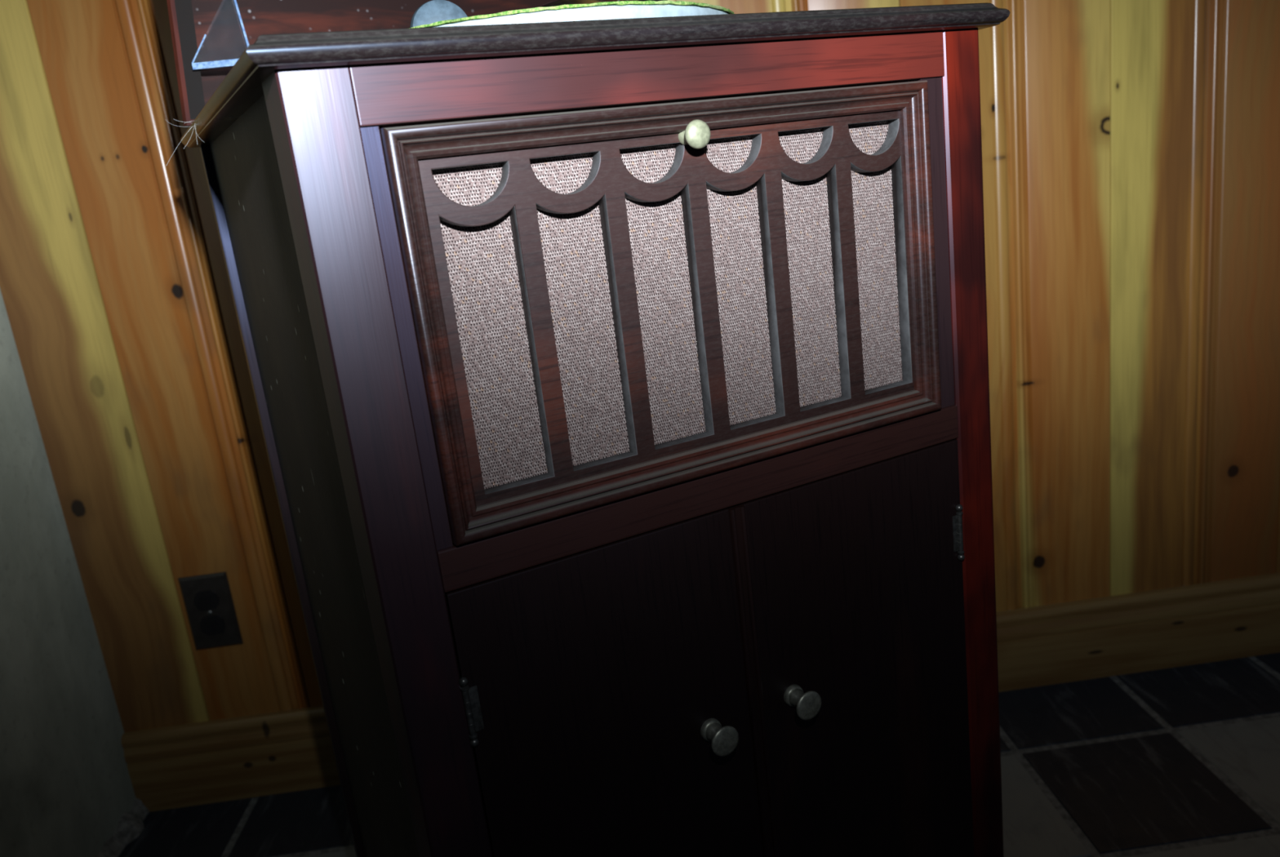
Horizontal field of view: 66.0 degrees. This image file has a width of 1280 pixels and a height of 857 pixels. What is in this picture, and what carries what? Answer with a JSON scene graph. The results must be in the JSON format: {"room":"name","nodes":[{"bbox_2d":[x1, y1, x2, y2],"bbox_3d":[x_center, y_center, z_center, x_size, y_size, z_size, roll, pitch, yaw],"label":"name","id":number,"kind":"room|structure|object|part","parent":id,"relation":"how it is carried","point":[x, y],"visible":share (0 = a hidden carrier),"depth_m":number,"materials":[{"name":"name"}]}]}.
{"room":"kitchen","nodes":[
{"label":"kitchen","id":0,"kind":"room"},
{"bbox_2d":[0,289,136,856],"bbox_3d":[-0.889,-0.293,0.293,0.120,2.300,1.900,-7,14,-2],"label":"wall","id":1,"kind":"structure","parent":0,"point":[66,788],"depth_m":1.30,"materials":[{"name":"grey paint"}]},
{"bbox_2d":[95,798,149,856],"bbox_3d":[-0.705,0.710,0.891,0.025,0.030,1.242,-7,14,-2],"label":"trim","id":2,"kind":"structure","parent":1,"relation":"attached to","point":[130,825],"depth_m":1.42,"materials":[{"name":"grey"}]},
{"bbox_2d":[0,0,1279,732],"bbox_3d":[0.311,-0.691,1.267,2.524,2.300,0.031,-7,14,-2],"label":"wall","id":3,"kind":"structure","parent":0,"point":[1131,148],"depth_m":1.37,"materials":[{"name":"brown wood"}]},
{"bbox_2d":[177,571,243,650],"bbox_3d":[-0.623,0.266,1.427,0.068,0.114,0.008,-7,14,-2],"label":"wall outlet","id":4,"kind":"object","parent":3,"relation":"attached to","point":[207,598],"visible":1,"depth_m":1.42,"materials":[{"name":"plastic"}]},
{"bbox_2d":[193,590,218,610],"bbox_3d":[-0.625,0.248,1.419,0.034,0.028,0.003,-7,14,-2],"label":"receptacle","id":5,"kind":"object","parent":4,"relation":"attached to","point":[203,600],"depth_m":1.42,"materials":[{"name":"black plastic"}]},
{"bbox_2d":[200,615,224,635],"bbox_3d":[-0.620,0.285,1.429,0.034,0.028,0.003,-7,14,-2],"label":"receptacle","id":6,"kind":"object","parent":4,"relation":"attached to","point":[209,624],"depth_m":1.43,"materials":[{"name":"black plastic"}]},
{"bbox_2d":[120,572,1279,812],"bbox_3d":[0.465,0.356,1.515,2.474,0.127,0.018,-7,14,-2],"label":"baseboard","id":7,"kind":"structure","parent":3,"relation":"attached to","point":[278,752],"depth_m":1.51,"materials":[{"name":"brown wood"}]},
{"bbox_2d":[118,652,1279,856],"bbox_3d":[0.656,0.626,0.633,2.925,0.002,1.920,-7,14,-2],"label":"floor","id":8,"kind":"structure","parent":0,"point":[1182,761],"depth_m":1.35,"materials":[{"name":"tile"}]},
{"bbox_2d":[166,0,1009,856],"bbox_3d":[-0.050,-0.055,0.858,0.519,1.364,0.504,-14,16,-26],"label":"cabinet","id":9,"kind":"object","parent":8,"relation":"on","point":[618,370],"visible":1,"depth_m":0.66,"materials":[{"name":"brown wood"}]},
{"bbox_2d":[164,119,204,160],"bbox_3d":[-0.351,-0.222,0.758,0.028,0.036,0.020,-7,14,-2],"label":"cobweb wisp","id":10,"kind":"object","parent":9,"relation":"attached to","point":[165,119],"visible":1,"depth_m":0.76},
{"bbox_3d":[-0.371,-0.350,0.860,0.053,0.066,0.005,-9,15,-9],"label":"glass corner","id":11,"kind":"part","parent":9,"relation":"part of","materials":[{"name":"clear glass"}]},
{"bbox_3d":[-0.336,0.176,1.018,0.029,0.908,0.015,-14,16,-26],"label":"corner post","id":12,"kind":"part","parent":9,"relation":"part of","materials":[{"name":"brown wood"}]},
{"bbox_3d":[-0.242,0.188,0.826,0.006,0.859,0.416,-14,16,-26],"label":"panel","id":13,"kind":"part","parent":9,"relation":"part of","materials":[{"name":"brown wood"}]},
{"bbox_3d":[-0.125,0.248,0.637,0.037,0.908,0.049,-14,16,-26],"label":"corner post","id":14,"kind":"part","parent":9,"relation":"part of","materials":[{"name":"brown wood"}]},
{"bbox_3d":[-0.219,-0.540,0.958,0.485,0.409,0.008,-14,16,-26],"label":"lid panel","id":15,"kind":"part","parent":9,"relation":"part of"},
{"bbox_3d":[-0.212,-0.538,0.945,0.516,0.439,0.040,-14,16,-26],"label":"lid","id":16,"kind":"part","parent":9,"relation":"part of","materials":[{"name":"brown wood"}]},
{"bbox_3d":[-0.079,-0.280,0.800,0.518,0.017,0.491,-14,16,-26],"label":"moulding","id":17,"kind":"part","parent":9,"relation":"part of","materials":[{"name":"brown wood"}]},
{"bbox_3d":[0.000,0.326,0.702,0.201,0.521,0.017,-14,16,-26],"label":"cabinet door","id":18,"kind":"part","parent":9,"relation":"part of","materials":[{"name":"brown wood"}]},
{"bbox_3d":[0.027,-0.222,0.616,0.416,0.031,0.024,-14,16,-26],"label":"rail","id":19,"kind":"part","parent":9,"relation":"part of","materials":[{"name":"brown wood"}]},
{"bbox_3d":[0.041,-0.089,0.644,0.384,0.238,0.028,-14,16,-26],"label":"grille door","id":20,"kind":"part","parent":9,"relation":"part of","materials":[{"name":"brown wood"}]},
{"bbox_3d":[0.033,-0.181,0.608,0.017,0.017,0.019,-14,16,-26],"label":"knob","id":21,"kind":"part","parent":9,"relation":"part of","materials":[{"name":"beige ceramic"}]},
{"bbox_3d":[0.059,0.038,0.683,0.416,0.026,0.024,-14,16,-26],"label":"rail","id":22,"kind":"part","parent":9,"relation":"part of","materials":[{"name":"brown wood"}]},
{"bbox_3d":[0.055,0.215,0.688,0.022,0.022,0.022,-14,16,-26],"label":"knob","id":23,"kind":"part","parent":9,"relation":"part of","materials":[{"name":"grey metal"}]},
{"bbox_3d":[0.118,0.199,0.720,0.022,0.022,0.022,-14,16,-26],"label":"knob","id":24,"kind":"part","parent":9,"relation":"part of","materials":[{"name":"grey metal"}]},
{"bbox_3d":[0.186,0.280,0.794,0.200,0.521,0.017,-14,16,-26],"label":"cabinet door","id":25,"kind":"part","parent":9,"relation":"part of","materials":[{"name":"brown wood"}]},
{"bbox_3d":[0.271,0.149,0.833,0.037,0.908,0.049,-14,16,-26],"label":"corner post","id":26,"kind":"part","parent":9,"relation":"part of","materials":[{"name":"brown wood"}]}
]}

